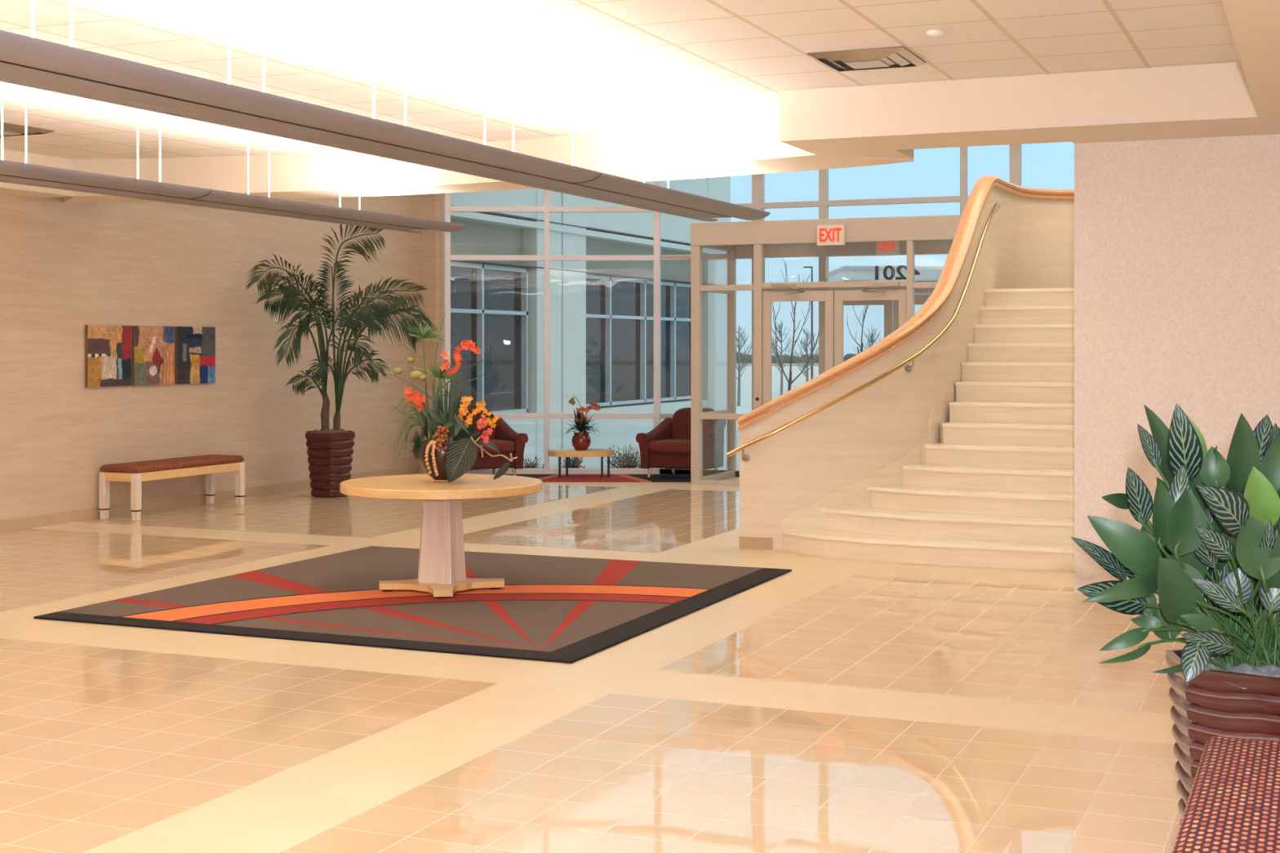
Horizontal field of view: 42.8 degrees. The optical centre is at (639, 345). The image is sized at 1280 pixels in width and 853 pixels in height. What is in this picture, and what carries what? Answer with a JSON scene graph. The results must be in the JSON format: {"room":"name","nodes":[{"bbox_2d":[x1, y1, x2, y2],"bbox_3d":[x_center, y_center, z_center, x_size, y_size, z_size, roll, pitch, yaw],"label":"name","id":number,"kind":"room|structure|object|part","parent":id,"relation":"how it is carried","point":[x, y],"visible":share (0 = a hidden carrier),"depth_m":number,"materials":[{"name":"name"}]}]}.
{"room":"office building lobby","nodes":[
{"label":"office building lobby","id":0,"kind":"room"},
{"bbox_2d":[0,193,418,520],"bbox_3d":[-7.738,-1.280,10.728,0.200,5.980,24.150,0,0,23],"label":"wall","id":1,"kind":"structure","parent":0,"point":[65,268],"depth_m":17.15,"materials":[{"name":"paint"}]},
{"bbox_2d":[84,324,131,386],"bbox_3d":[-5.283,0.106,16.234,0.036,0.607,0.625,0,0,23],"label":"painting","id":2,"kind":"object","parent":1,"relation":"attached to","point":[108,348],"visible":1,"depth_m":16.21,"materials":[{"name":"fabric"}]},
{"bbox_2d":[131,325,174,385],"bbox_3d":[-5.022,0.106,16.852,0.036,0.607,0.623,0,0,23],"label":"painting","id":3,"kind":"object","parent":1,"relation":"attached to","point":[153,347],"visible":1,"depth_m":16.82,"materials":[{"name":"fabric"}]},
{"bbox_2d":[174,326,215,384],"bbox_3d":[-4.758,0.106,17.478,0.036,0.607,0.635,0,0,23],"label":"painting","id":4,"kind":"object","parent":1,"relation":"attached to","point":[194,346],"visible":1,"depth_m":17.44,"materials":[{"name":"fabric"}]},
{"bbox_2d":[0,465,418,532],"bbox_3d":[-7.605,1.657,10.770,0.012,0.105,23.930,0,0,23],"label":"baseboard","id":5,"kind":"structure","parent":1,"relation":"attached to","point":[15,524],"depth_m":17.07,"materials":[{"name":"wood"}]},
{"bbox_2d":[273,311,277,321],"bbox_3d":[-4.200,-0.330,18.835,0.014,0.120,0.080,0,0,23],"label":"wall switch","id":6,"kind":"object","parent":1,"relation":"attached to","point":[274,320],"visible":0.54,"depth_m":18.83,"materials":[{"name":"white paint"}]},
{"bbox_2d":[63,112,914,202],"bbox_3d":[-1.686,-2.820,14.049,8.351,2.900,1.127,0,0,27],"label":"ceiling","id":7,"kind":"structure","parent":1,"relation":"attached to","point":[748,144],"depth_m":13.93,"materials":[{"name":"paint"}]},
{"bbox_2d":[0,0,1279,197],"bbox_3d":[-2.417,-1.560,4.819,14.200,0.340,17.000,0,0,23],"label":"ceiling soffit","id":8,"kind":"structure","parent":1,"relation":"attached to","point":[1242,97],"depth_m":10.51,"materials":[{"name":"paint"}]},
{"bbox_2d":[418,193,444,473],"bbox_3d":[-2.841,-1.280,21.892,0.540,5.980,0.270,0,0,23],"label":"wall column","id":9,"kind":"structure","parent":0,"point":[431,206],"depth_m":21.73,"materials":[{"name":"paint"}]},
{"bbox_2d":[0,0,1240,159],"bbox_3d":[-2.183,-1.790,5.372,14.200,0.120,18.200,0,0,23],"label":"ceiling","id":10,"kind":"structure","parent":0,"point":[684,61],"depth_m":9.63,"materials":[{"name":"paint"}]},
{"bbox_2d":[0,121,54,137],"bbox_3d":[-5.095,-1.707,13.004,0.580,0.044,0.580,0,0,23],"label":"ceiling vent","id":11,"kind":"object","parent":10,"relation":"in","point":[9,129],"visible":0.92,"depth_m":12.97,"materials":[{"name":"metal"}]},
{"bbox_3d":[-5.095,-1.692,13.004,0.220,0.015,0.220,0,0,23],"label":"plate","id":12,"kind":"part","parent":11,"relation":"part of","materials":[{"name":"metal"}]},
{"bbox_2d":[0,81,466,232],"bbox_3d":[-4.941,-1.395,8.299,0.702,0.670,15.450,0,0,23],"label":"pendant light","id":13,"kind":"object","parent":10,"relation":"hanging from","point":[13,172],"visible":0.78,"depth_m":11.94,"materials":[{"name":"paint"}]},
{"bbox_2d":[0,0,770,221],"bbox_3d":[-2.170,-1.395,6.994,0.702,0.670,15.200,0,0,23],"label":"pendant light","id":14,"kind":"object","parent":10,"relation":"hanging from","point":[33,62],"visible":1,"depth_m":7.92,"materials":[{"name":"paint"}]},
{"bbox_2d":[806,46,925,71],"bbox_3d":[1.366,-1.707,9.822,0.580,0.044,0.580,0,0,23],"label":"ceiling vent","id":15,"kind":"object","parent":10,"relation":"in","point":[893,56],"visible":1,"depth_m":9.70,"materials":[{"name":"metal"}]},
{"bbox_3d":[1.366,-1.692,9.822,0.220,0.015,0.220,0,0,23],"label":"plate","id":16,"kind":"part","parent":15,"relation":"part of","materials":[{"name":"metal"}]},
{"bbox_2d":[926,29,944,36],"bbox_3d":[1.627,-1.715,8.998,0.100,0.030,0.100,0,0,23],"label":"cap","id":17,"kind":"object","parent":10,"relation":"attached to","point":[935,33],"visible":1,"depth_m":8.97,"materials":[{"name":"white paint"}]},
{"bbox_2d":[0,467,1275,852],"bbox_3d":[-0.888,1.810,8.569,14.700,0.200,25.500,0,0,23],"label":"floor","id":18,"kind":"structure","parent":0,"point":[825,704],"depth_m":7.59,"materials":[{"name":"beige tile"}]},
{"bbox_2d":[98,454,245,520],"bbox_3d":[-4.776,1.440,16.774,0.471,0.540,1.731,0,0,23],"label":"bench","id":19,"kind":"object","parent":18,"relation":"on","point":[135,473],"visible":1,"depth_m":16.37,"materials":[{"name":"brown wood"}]},
{"bbox_3d":[-5.277,1.480,16.090,0.074,0.460,0.074,0,0,23],"label":"leg","id":20,"kind":"part","parent":19,"relation":"part of","materials":[{"name":"brown wood"}]},
{"bbox_3d":[-4.917,1.480,15.938,0.074,0.460,0.074,0,0,23],"label":"leg","id":21,"kind":"part","parent":19,"relation":"part of","materials":[{"name":"brown wood"}]},
{"bbox_3d":[-4.635,1.480,17.611,0.074,0.460,0.074,0,0,23],"label":"leg","id":22,"kind":"part","parent":19,"relation":"part of","materials":[{"name":"brown wood"}]},
{"bbox_3d":[-4.275,1.480,17.459,0.074,0.460,0.074,0,0,23],"label":"leg","id":23,"kind":"part","parent":19,"relation":"part of","materials":[{"name":"brown wood"}]},
{"bbox_2d":[244,223,438,497],"bbox_3d":[-3.388,0.121,18.356,2.113,3.178,1.062,0,0,-18],"label":"potted palm","id":24,"kind":"object","parent":18,"relation":"on","point":[330,452],"visible":0.99,"depth_m":18.30,"materials":[{"name":"plant"}]},
{"bbox_2d":[33,546,791,663],"bbox_3d":[-1.320,1.703,11.281,3.715,0.014,3.900,0,0,23],"label":"area rug","id":25,"kind":"object","parent":18,"relation":"on","point":[566,610],"visible":0.98,"depth_m":10.72,"materials":[{"name":"grey carpet"}]},
{"bbox_2d":[339,473,542,598],"bbox_3d":[-1.376,1.322,11.348,1.396,0.748,1.396,0,0,23],"label":"round table","id":26,"kind":"object","parent":25,"relation":"on","point":[442,572],"visible":0.98,"depth_m":11.22,"materials":[{"name":"brown wood"}]},
{"bbox_2d":[417,440,455,481],"bbox_3d":[-1.373,0.804,11.360,0.336,0.285,0.336,0,0,23],"label":"vase","id":27,"kind":"object","parent":26,"relation":"on","point":[438,449],"depth_m":11.21,"materials":[{"name":"brown ceramic"}]},
{"bbox_2d":[379,315,517,482],"bbox_3d":[-1.333,0.362,11.283,0.939,1.169,0.448,0,0,23],"label":"flower arrangement","id":28,"kind":"object","parent":26,"relation":"on","point":[444,458],"visible":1,"depth_m":11.25,"materials":[{"name":"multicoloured plant"}]},
{"bbox_2d":[444,189,549,474],"bbox_3d":[-1.895,-1.280,21.686,1.380,5.980,0.110,0,0,-5],"label":"window","id":29,"kind":"structure","parent":18,"relation":"on","point":[448,208],"depth_m":21.64,"materials":[{"name":"metal"}]},
{"bbox_2d":[503,474,690,482],"bbox_3d":[-0.846,1.704,20.940,3.110,0.012,1.120,0,0,0],"label":"rug","id":30,"kind":"object","parent":18,"relation":"on","point":[544,477],"visible":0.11,"depth_m":20.89,"materials":[{"name":"carpet"}]},
{"bbox_2d":[450,407,528,475],"bbox_3d":[-2.054,1.256,21.027,0.956,0.878,0.898,0,0,-28],"label":"armchair","id":31,"kind":"object","parent":30,"relation":"on","point":[504,437],"visible":0.38,"depth_m":20.81,"materials":[{"name":"fabric"}]},
{"bbox_3d":[-2.366,1.264,20.793,0.170,0.625,0.740,0,0,-28],"label":"arm","id":32,"kind":"part","parent":31,"relation":"part of","materials":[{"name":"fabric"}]},
{"bbox_3d":[-2.209,1.107,21.318,0.660,0.580,0.240,0,0,-28],"label":"backrest","id":33,"kind":"part","parent":31,"relation":"part of","materials":[{"name":"fabric"}]},
{"bbox_3d":[-2.040,1.462,21.000,0.660,0.210,0.720,0,0,-28],"label":"seat","id":34,"kind":"part","parent":31,"relation":"part of","materials":[{"name":"fabric"}]},
{"bbox_2d":[475,438,515,453],"bbox_3d":[-2.017,1.294,20.957,0.600,0.145,0.738,0,0,-28],"label":"seat cushion","id":35,"kind":"object","parent":31,"relation":"on","point":[505,446],"depth_m":20.72,"materials":[{"name":"fabric"}]},
{"bbox_3d":[-1.686,1.264,21.154,0.170,0.625,0.740,0,0,-28],"label":"arm","id":36,"kind":"part","parent":31,"relation":"part of","materials":[{"name":"fabric"}]},
{"bbox_3d":[-1.607,1.622,20.856,0.073,0.144,0.052,0,0,39],"label":"leg","id":37,"kind":"part","parent":31,"relation":"part of","materials":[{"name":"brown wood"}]},
{"bbox_2d":[547,448,614,478],"bbox_3d":[-0.755,1.523,21.030,0.860,0.350,0.560,0,0,0],"label":"coffee table","id":38,"kind":"object","parent":30,"relation":"on","point":[559,453],"visible":0.98,"depth_m":20.84,"materials":[{"name":"brown wood"}]},
{"bbox_3d":[-1.025,1.560,20.860,0.030,0.275,0.032,0,0,0],"label":"leg","id":39,"kind":"part","parent":38,"relation":"part of","materials":[{"name":"metal"}]},
{"bbox_3d":[-0.945,1.560,21.150,0.030,0.275,0.032,0,0,0],"label":"leg","id":40,"kind":"part","parent":38,"relation":"part of","materials":[{"name":"metal"}]},
{"bbox_2d":[562,395,601,450],"bbox_3d":[-0.729,0.997,20.980,0.540,0.701,0.578,0,0,-20],"label":"flower arrangement","id":41,"kind":"object","parent":38,"relation":"on","point":[581,440],"visible":1,"depth_m":20.94,"materials":[{"name":"red ceramic"}]},
{"bbox_3d":[-0.754,1.236,21.000,0.256,0.225,0.256,0,0,23],"label":"pot","id":42,"kind":"part","parent":41,"relation":"part of","materials":[{"name":"red ceramic"}]},
{"bbox_3d":[-0.485,1.560,20.860,0.030,0.275,0.032,0,0,0],"label":"leg","id":43,"kind":"part","parent":38,"relation":"part of","materials":[{"name":"metal"}]},
{"bbox_3d":[-0.405,1.560,21.080,0.030,0.275,0.032,0,0,0],"label":"leg","id":44,"kind":"part","parent":38,"relation":"part of","materials":[{"name":"metal"}]},
{"bbox_2d":[635,407,726,477],"bbox_3d":[0.573,1.256,21.077,0.956,0.878,0.898,0,0,28],"label":"armchair","id":45,"kind":"object","parent":30,"relation":"on","point":[667,446],"visible":0.77,"depth_m":20.88,"materials":[{"name":"fabric"}]},
{"bbox_3d":[0.126,1.622,20.906,0.073,0.144,0.052,0,0,-39],"label":"leg","id":46,"kind":"part","parent":45,"relation":"part of","materials":[{"name":"brown wood"}]},
{"bbox_3d":[0.204,1.264,21.204,0.170,0.625,0.740,0,0,28],"label":"arm","id":47,"kind":"part","parent":45,"relation":"part of","materials":[{"name":"fabric"}]},
{"bbox_2d":[648,438,690,453],"bbox_3d":[0.535,1.294,21.007,0.600,0.145,0.738,0,0,28],"label":"seat cushion","id":48,"kind":"object","parent":45,"relation":"on","point":[656,446],"depth_m":20.72,"materials":[{"name":"fabric"}]},
{"bbox_3d":[0.558,1.462,21.050,0.660,0.210,0.720,0,0,28],"label":"seat","id":49,"kind":"part","parent":45,"relation":"part of","materials":[{"name":"fabric"}]},
{"bbox_3d":[0.728,1.107,21.368,0.660,0.580,0.240,0,0,28],"label":"backrest","id":50,"kind":"part","parent":45,"relation":"part of","materials":[{"name":"fabric"}]},
{"bbox_3d":[0.884,1.264,20.843,0.170,0.625,0.740,0,0,28],"label":"arm","id":51,"kind":"part","parent":45,"relation":"part of","materials":[{"name":"fabric"}]},
{"bbox_3d":[0.991,1.622,21.194,0.073,0.144,0.052,0,0,-39],"label":"leg","id":52,"kind":"part","parent":45,"relation":"part of","materials":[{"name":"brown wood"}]},
{"bbox_2d":[546,180,659,474],"bbox_3d":[-0.505,-1.280,21.721,1.534,5.980,0.110,0,0,2],"label":"window","id":53,"kind":"structure","parent":18,"relation":"on","point":[655,257],"depth_m":21.66,"materials":[{"name":"metal"}]},
{"bbox_2d":[659,231,764,476],"bbox_3d":[0.899,0.110,21.437,1.514,3.200,0.110,0,0,23],"label":"window","id":54,"kind":"structure","parent":18,"relation":"on","point":[711,256],"depth_m":21.60,"materials":[{"name":"metal"}]},
{"bbox_2d":[726,174,1074,572],"bbox_3d":[3.304,0.019,15.099,3.657,3.381,5.232,0,0,23],"label":"staircase","id":55,"kind":"structure","parent":18,"relation":"on","point":[948,440],"depth_m":13.74,"materials":[{"name":"stone"}]},
{"bbox_3d":[2.398,-0.234,14.446,3.566,2.341,0.938,0,0,-39],"label":"handrail","id":56,"kind":"part","parent":55,"relation":"part of","materials":[{"name":"gold metal"}]},
{"bbox_2d":[1071,403,1279,825],"bbox_3d":[1.907,0.950,5.490,1.132,1.521,0.700,0,0,-18],"label":"potted plant","id":57,"kind":"object","parent":18,"relation":"on","point":[1225,681],"visible":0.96,"depth_m":5.34,"materials":[{"name":"green plant"}]},
{"bbox_2d":[1171,736,1279,852],"bbox_3d":[1.554,1.452,3.990,0.486,0.515,2.166,0,0,23],"label":"bench","id":58,"kind":"object","parent":18,"relation":"on","point":[1233,806],"visible":1,"depth_m":4.29,"materials":[{"name":"red fabric"}]},
{"bbox_2d":[690,214,961,486],"bbox_3d":[2.708,0.113,19.952,3.925,3.225,1.450,0,0,23],"label":"door frame","id":59,"kind":"structure","parent":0,"point":[757,241],"depth_m":20.01,"materials":[{"name":"paint"}]},
{"bbox_3d":[0.697,0.245,20.079,0.115,2.930,0.110,0,0,23],"label":"post","id":60,"kind":"part","parent":59,"relation":"part of","materials":[{"name":"paint"}]},
{"bbox_3d":[1.191,0.245,21.249,0.100,2.930,0.080,0,0,23],"label":"post","id":61,"kind":"part","parent":59,"relation":"part of","materials":[{"name":"paint"}]},
{"bbox_3d":[1.532,0.110,21.170,0.140,3.200,0.120,0,0,23],"label":"post","id":62,"kind":"part","parent":59,"relation":"part of","materials":[{"name":"paint"}]},
{"bbox_3d":[1.439,0.245,19.766,0.100,2.930,0.110,0,0,23],"label":"post","id":63,"kind":"part","parent":59,"relation":"part of","materials":[{"name":"paint"}]},
{"bbox_2d":[755,282,834,404],"bbox_3d":[1.838,0.472,19.535,0.956,2.435,0.166,0,0,23],"label":"door","id":64,"kind":"structure","parent":59,"relation":"in","point":[828,296],"depth_m":19.60,"materials":[{"name":"paint"}]},
{"bbox_3d":[1.849,-0.654,19.492,0.277,0.089,0.028,0,0,38],"label":"closer arm","id":65,"kind":"part","parent":64,"relation":"part of","materials":[{"name":"metal"}]},
{"bbox_3d":[1.895,-0.588,19.573,0.680,0.125,0.048,0,0,23],"label":"rail","id":66,"kind":"part","parent":64,"relation":"part of","materials":[{"name":"paint"}]},
{"bbox_3d":[2.343,0.110,20.828,0.100,3.200,0.120,0,0,23],"label":"post","id":67,"kind":"part","parent":59,"relation":"part of","materials":[{"name":"paint"}]},
{"bbox_2d":[817,224,844,245],"bbox_3d":[2.257,-1.300,19.314,0.330,0.240,0.066,0,0,23],"label":"exit sign","id":68,"kind":"object","parent":59,"relation":"attached to","point":[827,235],"visible":1,"depth_m":19.28,"materials":[{"name":"white plastic"}]},
{"bbox_2d":[659,143,1022,476],"bbox_3d":[5.404,-1.280,19.536,11.289,5.980,0.110,0,0,23],"label":"window","id":69,"kind":"structure","parent":59,"relation":"in","point":[758,202],"depth_m":20.59,"materials":[{"name":"metal"}]},
{"bbox_2d":[893,294,930,331],"bbox_3d":[3.564,0.530,20.313,0.842,2.320,0.050,0,0,23],"label":"door frame","id":70,"kind":"structure","parent":69,"relation":"attached to","point":[918,299],"depth_m":20.43,"materials":[{"name":"paint"}]},
{"bbox_3d":[3.564,-0.568,20.313,0.640,0.125,0.048,0,0,23],"label":"rail","id":71,"kind":"part","parent":70,"relation":"part of","materials":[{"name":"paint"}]},
{"bbox_2d":[834,280,906,366],"bbox_3d":[2.695,0.472,19.173,0.877,2.435,0.166,0,0,23],"label":"door","id":72,"kind":"structure","parent":59,"relation":"in","point":[840,296],"depth_m":19.26,"materials":[{"name":"paint"}]},
{"bbox_3d":[2.717,-0.588,19.226,0.675,0.125,0.048,0,0,23],"label":"rail","id":73,"kind":"part","parent":72,"relation":"part of","materials":[{"name":"paint"}]},
{"bbox_3d":[2.735,-0.654,19.118,0.277,0.089,0.028,0,0,8],"label":"closer arm","id":74,"kind":"part","parent":72,"relation":"part of","materials":[{"name":"metal"}]},
{"bbox_2d":[875,240,900,254],"bbox_3d":[3.099,-1.245,20.408,0.297,0.216,0.066,0,0,23],"label":"exit sign","id":75,"kind":"object","parent":59,"relation":"attached to","point":[882,247],"visible":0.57,"depth_m":20.38,"materials":[{"name":"red plastic"}]},
{"bbox_2d":[875,265,919,279],"bbox_3d":[3.222,-0.910,20.444,0.575,0.182,0.006,0,0,23],"label":"house number","id":76,"kind":"object","parent":59,"relation":"attached to","point":[898,269],"visible":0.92,"depth_m":20.47,"materials":[{"name":"plastic"}]},
{"bbox_3d":[3.155,0.245,19.041,0.070,2.930,0.110,0,0,23],"label":"post","id":77,"kind":"part","parent":59,"relation":"part of","materials":[{"name":"paint"}]},
{"bbox_2d":[813,149,914,158],"bbox_3d":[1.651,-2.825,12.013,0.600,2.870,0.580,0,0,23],"label":"trim","id":78,"kind":"structure","parent":0,"point":[900,153],"depth_m":11.92,"materials":[{"name":"paint"}]},
{"bbox_2d":[843,300,893,337],"bbox_3d":[2.780,0.530,20.643,0.832,2.320,0.050,0,0,23],"label":"door","id":79,"kind":"structure","parent":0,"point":[888,304],"depth_m":20.49,"materials":[{"name":"paint"}]},
{"bbox_3d":[2.780,-0.568,20.643,0.630,0.125,0.048,0,0,23],"label":"rail","id":80,"kind":"part","parent":79,"relation":"part of","materials":[{"name":"paint"}]},
{"bbox_2d":[1074,133,1279,600],"bbox_3d":[5.181,0.160,10.502,4.620,3.100,0.300,0,0,23],"label":"wall","id":81,"kind":"structure","parent":0,"point":[1177,241],"depth_m":11.03,"materials":[{"name":"beige paint"}]},
{"bbox_2d":[1071,131,1279,143],"bbox_3d":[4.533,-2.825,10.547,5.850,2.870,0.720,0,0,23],"label":"trim","id":82,"kind":"structure","parent":81,"relation":"attached to","point":[1278,132],"depth_m":10.93,"materials":[{"name":"paint"}]},
{"label":"outside","id":83,"kind":"structure","parent":0,"visible":0},
{"bbox_2d":[736,362,818,364],"bbox_3d":[41.065,1.800,148.737,280.000,0.120,26.000,0,0,23],"label":"grass verge","id":84,"kind":"structure","parent":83,"point":[785,362],"depth_m":153.83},
{"bbox_2d":[736,352,856,363],"bbox_3d":[24.363,1.100,160.518,100.851,2.656,15.939,0,0,23],"label":"hedgerow","id":85,"kind":"object","parent":84,"relation":"on","point":[847,356],"visible":0.02,"depth_m":159.16,"materials":[{"name":"plant"}]},
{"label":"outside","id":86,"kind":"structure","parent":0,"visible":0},
{"bbox_2d":[523,365,818,471],"bbox_3d":[36.049,2.010,136.852,280.000,0.300,239.800,0,0,23],"label":"ground","id":87,"kind":"structure","parent":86,"point":[745,406],"depth_m":49.87,"materials":[{"name":"snow"}]},
{"bbox_2d":[450,176,730,457],"bbox_3d":[-3.614,-1.465,30.451,6.060,6.650,14.700,0,0,23],"label":"building exterior","id":88,"kind":"structure","parent":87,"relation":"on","point":[602,312],"depth_m":28.89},
{"bbox_3d":[-2.853,-1.240,25.002,0.100,0.060,4.850,0,0,23],"label":"rail","id":89,"kind":"part","parent":88,"relation":"part of","materials":[{"name":"white metal"}]},
{"bbox_3d":[-2.853,-0.530,25.002,0.100,0.060,4.850,0,0,23],"label":"rail","id":90,"kind":"part","parent":88,"relation":"part of","materials":[{"name":"white metal"}]},
{"bbox_3d":[-2.853,1.090,25.002,0.100,0.060,4.850,0,0,23],"label":"rail","id":91,"kind":"part","parent":88,"relation":"part of","materials":[{"name":"white metal"}]},
{"bbox_3d":[-1.016,-3.450,29.355,0.300,2.680,14.700,0,0,23],"label":"panel","id":92,"kind":"part","parent":88,"relation":"part of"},
{"bbox_3d":[-1.016,1.510,29.355,0.300,0.700,14.700,0,0,23],"label":"panel","id":93,"kind":"part","parent":88,"relation":"part of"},
{"bbox_3d":[0.079,-1.240,31.948,0.100,0.060,6.070,0,0,23],"label":"rail","id":94,"kind":"part","parent":88,"relation":"part of","materials":[{"name":"white metal"}]},
{"bbox_3d":[0.079,-0.530,31.948,0.100,0.060,6.070,0,0,23],"label":"rail","id":95,"kind":"part","parent":88,"relation":"part of","materials":[{"name":"white metal"}]},
{"bbox_3d":[0.079,1.090,31.948,0.100,0.060,6.070,0,0,23],"label":"rail","id":96,"kind":"part","parent":88,"relation":"part of","materials":[{"name":"white metal"}]},
{"bbox_2d":[736,326,751,405],"bbox_3d":[2.999,0.624,50.042,1.125,2.473,0.882,0,0,7],"label":"bare tree","id":97,"kind":"object","parent":87,"relation":"on","point":[740,368],"visible":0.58,"depth_m":49.98,"materials":[{"name":"plant"}]},
{"bbox_2d":[736,364,818,366],"bbox_3d":[35.913,1.785,136.530,280.000,0.150,0.500,0,0,23],"label":"kerb","id":98,"kind":"object","parent":87,"relation":"on","point":[814,365],"depth_m":145.79,"materials":[{"name":"concrete"}]},
{"bbox_2d":[771,320,794,395],"bbox_3d":[4.692,0.504,55.070,1.078,2.714,1.294,0,0,11],"label":"bare tree","id":99,"kind":"object","parent":87,"relation":"on","point":[780,340],"visible":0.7,"depth_m":54.97,"materials":[{"name":"plant"}]},
{"bbox_2d":[769,261,818,391],"bbox_3d":[2.500,0.231,25.941,1.171,3.402,0.458,0,0,-32],"label":"bare tree","id":100,"kind":"object","parent":87,"relation":"on","point":[790,382],"visible":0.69,"depth_m":26.03,"materials":[{"name":"brown plant"}]},
{"bbox_2d":[789,328,818,382],"bbox_3d":[5.232,0.655,51.995,1.034,2.413,1.029,0,0,-35],"label":"bare tree","id":101,"kind":"object","parent":87,"relation":"on","point":[806,370],"visible":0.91,"depth_m":51.96,"materials":[{"name":"plant"}]},
{"bbox_2d":[803,266,813,379],"bbox_3d":[6.181,-0.515,60.000,0.365,4.750,0.200,0,0,0],"label":"lamp post","id":102,"kind":"object","parent":87,"relation":"on","point":[811,267],"visible":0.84,"depth_m":59.98,"materials":[{"name":"metal"}]},
{"bbox_2d":[846,305,868,353],"bbox_3d":[4.573,0.283,34.052,0.771,2.819,0.585,0,0,-30],"label":"bare tree","id":103,"kind":"object","parent":87,"relation":"on","point":[866,308],"visible":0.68,"depth_m":33.99,"materials":[{"name":"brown plant"}]},
{"bbox_2d":[853,325,880,354],"bbox_3d":[7.993,0.588,55.974,1.140,2.547,1.196,0,0,-26],"label":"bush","id":104,"kind":"object","parent":87,"relation":"on","point":[872,340],"visible":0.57,"depth_m":55.97,"materials":[{"name":"plant"}]},
{"bbox_2d":[828,266,943,294],"bbox_3d":[16.665,-0.570,66.000,17.850,4.860,8.200,0,0,0],"label":"entrance canopy","id":105,"kind":"object","parent":87,"relation":"on","point":[845,273],"visible":0.09,"depth_m":62.00,"materials":[{"name":"metal"}]},
{"bbox_3d":[16.665,-2.930,66.000,17.850,0.140,8.200,0,0,0],"label":"cornice","id":106,"kind":"part","parent":105,"relation":"part of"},
{"bbox_3d":[-0.616,1.840,22.972,5.200,0.040,1.350,0,0,23],"label":"planting bed","id":107,"kind":"object","parent":87,"relation":"on","visible":0},
{"bbox_2d":[523,454,543,468],"bbox_3d":[-1.494,1.672,22.485,0.504,0.342,0.535,0,0,-39],"label":"shrub","id":108,"kind":"object","parent":107,"relation":"on","point":[532,466],"visible":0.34,"depth_m":22.48,"materials":[{"name":"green plant"}]},
{"bbox_2d":[555,457,585,468],"bbox_3d":[-0.953,1.639,22.506,0.430,0.407,0.453,0,0,23],"label":"shrub","id":109,"kind":"object","parent":107,"relation":"on","point":[572,464],"visible":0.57,"depth_m":22.46,"materials":[{"name":"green plant"}]},
{"bbox_2d":[603,444,640,468],"bbox_3d":[-0.145,1.604,22.612,0.746,0.478,0.721,0,0,23],"label":"shrub","id":110,"kind":"object","parent":107,"relation":"on","point":[630,464],"visible":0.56,"depth_m":22.54,"materials":[{"name":"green plant"}]}
]}

